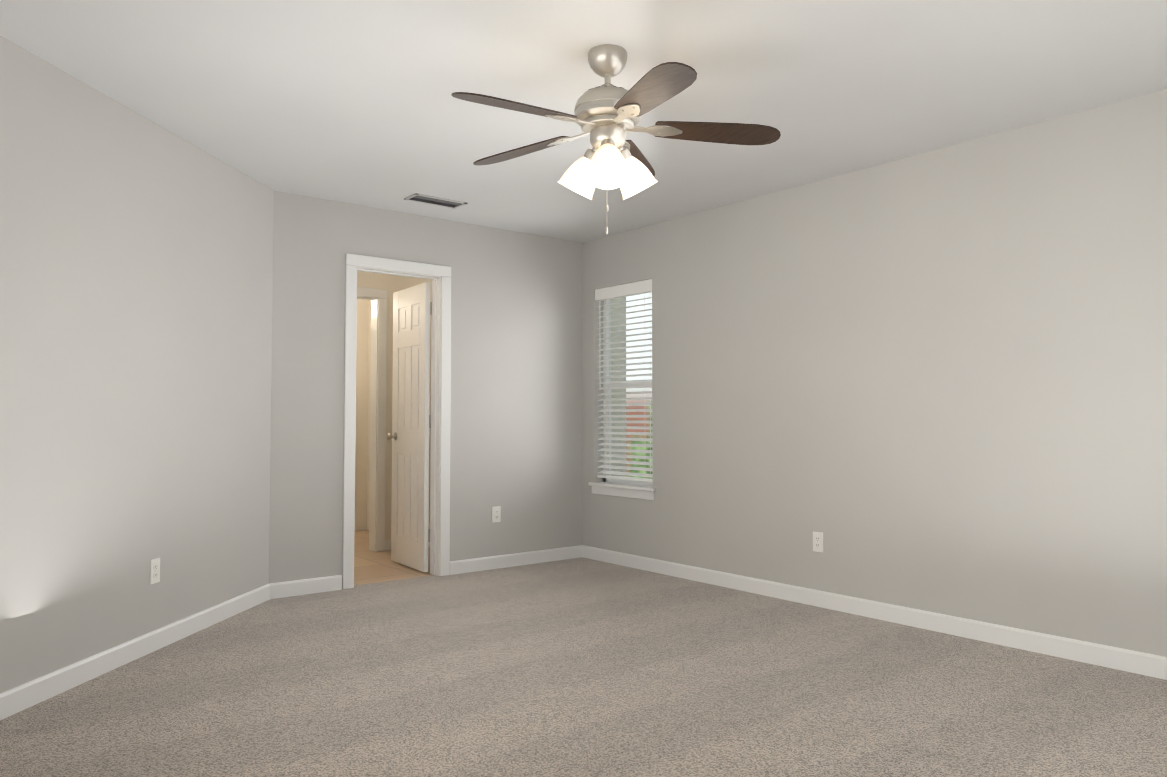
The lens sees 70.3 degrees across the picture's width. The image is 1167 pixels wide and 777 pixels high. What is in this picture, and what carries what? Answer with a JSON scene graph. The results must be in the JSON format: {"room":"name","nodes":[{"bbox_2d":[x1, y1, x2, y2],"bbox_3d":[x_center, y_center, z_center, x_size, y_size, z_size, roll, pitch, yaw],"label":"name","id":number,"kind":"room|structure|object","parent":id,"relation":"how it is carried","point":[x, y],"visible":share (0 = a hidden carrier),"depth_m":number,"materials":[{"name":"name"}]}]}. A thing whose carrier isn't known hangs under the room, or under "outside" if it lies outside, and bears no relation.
{"room":"empty bedroom","nodes":[
{"label":"empty bedroom","id":0,"kind":"room"},
{"bbox_2d":[0,36,273,692],"bbox_3d":[-2.104,-0.020,3.683,0.120,2.480,2.830,0,-2,6],"label":"wall","id":1,"kind":"structure","parent":0,"point":[136,267],"depth_m":3.65,"materials":[{"name":"paint"}]},
{"bbox_2d":[150,558,159,584],"bbox_3d":[-2.013,0.858,3.899,0.007,0.115,0.070,0,-2,6],"label":"electrical outlet","id":2,"kind":"object","parent":1,"relation":"attached to","point":[154,570],"visible":1,"depth_m":3.89,"materials":[{"name":"white plastic"}]},
{"bbox_2d":[354,530,431,584],"bbox_3d":[-1.785,1.365,6.877,3.440,0.058,2.690,2,-3,-39],"label":"floor","id":3,"kind":"structure","parent":0,"point":[370,566],"depth_m":6.09,"materials":[{"name":"tile"}]},
{"bbox_2d":[357,271,431,538],"bbox_3d":[-1.726,0.092,6.848,3.200,2.480,0.120,2,-3,-39],"label":"wall","id":4,"kind":"structure","parent":0,"point":[391,284],"depth_m":6.87,"materials":[{"name":"paint"}]},
{"bbox_2d":[357,287,429,551],"bbox_3d":[-1.721,0.256,6.836,3.200,2.150,0.137,2,-3,-39],"label":"trim","id":5,"kind":"structure","parent":4,"relation":"attached to","point":[378,542],"depth_m":6.81,"materials":[{"name":"white wood"}]},
{"bbox_2d":[269,191,581,583],"bbox_3d":[-1.010,0.055,5.821,2.470,2.480,0.120,2,-3,-39],"label":"wall","id":6,"kind":"structure","parent":0,"point":[516,389],"depth_m":5.88,"materials":[{"name":"paint"}]},
{"bbox_2d":[342,253,450,588],"bbox_3d":[-1.275,0.213,5.602,0.770,2.150,0.154,2,-3,-39],"label":"door frame","id":7,"kind":"structure","parent":6,"relation":"attached to","point":[353,262],"depth_m":5.73,"materials":[{"name":"white wood"}]},
{"bbox_2d":[387,282,431,571],"bbox_3d":[-1.270,0.275,6.076,0.163,2.035,0.610,1,-2,-35],"label":"door","id":8,"kind":"structure","parent":6,"relation":"in","point":[409,436],"depth_m":6.02,"materials":[{"name":"white wood"}]},
{"bbox_2d":[492,506,500,522],"bbox_3d":[-0.631,0.913,6.013,0.070,0.115,0.007,2,-3,-39],"label":"electrical outlet","id":9,"kind":"object","parent":6,"relation":"attached to","point":[496,513],"visible":1,"depth_m":6.01,"materials":[{"name":"white plastic"}]},
{"bbox_2d":[355,297,625,530],"bbox_3d":[-0.982,0.059,5.922,3.440,2.480,0.004,2,-3,-39],"label":"wall","id":10,"kind":"structure","parent":0,"point":[362,432],"depth_m":5.53,"materials":[{"name":"paint"}]},
{"bbox_2d":[0,557,1166,776],"bbox_3d":[0.082,1.224,2.916,4.950,0.060,5.830,2,-3,-39],"label":"floor carpet","id":11,"kind":"object","parent":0,"point":[580,667],"visible":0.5,"depth_m":3.24,"materials":[{"name":"beige carpet"}]},
{"bbox_2d":[0,0,1166,242],"bbox_3d":[-0.585,-1.283,4.195,5.400,0.080,8.520,2,-3,-39],"label":"ceiling","id":12,"kind":"structure","parent":0,"point":[356,102],"depth_m":3.42,"materials":[{"name":"paint"}]},
{"bbox_2d":[404,193,467,208],"bbox_3d":[-0.946,-1.199,5.313,0.370,0.009,0.170,2,-3,-39],"label":"ceiling vent","id":13,"kind":"object","parent":12,"relation":"in","point":[436,201],"visible":1,"depth_m":5.30,"materials":[{"name":"white metal"}]},
{"bbox_2d":[451,44,780,234],"bbox_3d":[0.048,-0.928,3.116,1.211,0.705,1.261,2,-3,-39],"label":"ceiling fan","id":14,"kind":"object","parent":12,"relation":"hanging from","point":[606,117],"visible":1,"depth_m":3.10,"materials":[{"name":"brown wood"}]},
{"bbox_2d":[582,89,1166,656],"bbox_3d":[1.764,0.007,4.451,0.140,2.480,5.730,2,-3,-39],"label":"wall","id":15,"kind":"structure","parent":0,"point":[932,381],"depth_m":4.30,"materials":[{"name":"paint"}]},
{"bbox_2d":[0,545,1166,719],"bbox_3d":[0.004,1.151,3.013,4.354,0.092,5.474,2,-3,-39],"label":"baseboard","id":16,"kind":"structure","parent":15,"relation":"attached to","point":[17,699],"depth_m":4.24,"materials":[{"name":"white wood"}]},
{"bbox_2d":[588,482,655,499],"bbox_3d":[0.309,0.760,6.168,0.120,0.087,0.720,2,-3,-39],"label":"sill","id":17,"kind":"structure","parent":15,"relation":"attached to","point":[626,490],"depth_m":6.12,"materials":[{"name":"white wood"}]},
{"bbox_2d":[603,292,652,485],"bbox_3d":[0.376,-0.018,6.249,0.048,1.523,0.650,2,-3,-39],"label":"window","id":18,"kind":"structure","parent":15,"relation":"in","point":[607,307],"depth_m":6.43,"materials":[{"name":"white plastic"}]},
{"bbox_2d":[595,279,652,481],"bbox_3d":[0.318,-0.049,6.205,0.073,1.460,0.644,2,-3,-39],"label":"window blind","id":19,"kind":"object","parent":18,"relation":"attached to","point":[626,290],"visible":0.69,"depth_m":6.21,"materials":[{"name":"white plastic"}]},
{"bbox_2d":[813,531,822,552],"bbox_3d":[1.359,0.890,4.807,0.007,0.115,0.070,2,-3,-39],"label":"electrical outlet","id":20,"kind":"object","parent":15,"relation":"attached to","point":[817,541],"visible":1,"depth_m":4.80,"materials":[{"name":"white plastic"}]},
{"label":"outside","id":21,"kind":"structure","parent":0,"visible":0},
{"bbox_2d":[626,293,652,478],"bbox_3d":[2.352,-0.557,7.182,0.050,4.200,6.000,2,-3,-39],"label":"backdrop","id":22,"kind":"structure","parent":21,"point":[642,319],"depth_m":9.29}
]}

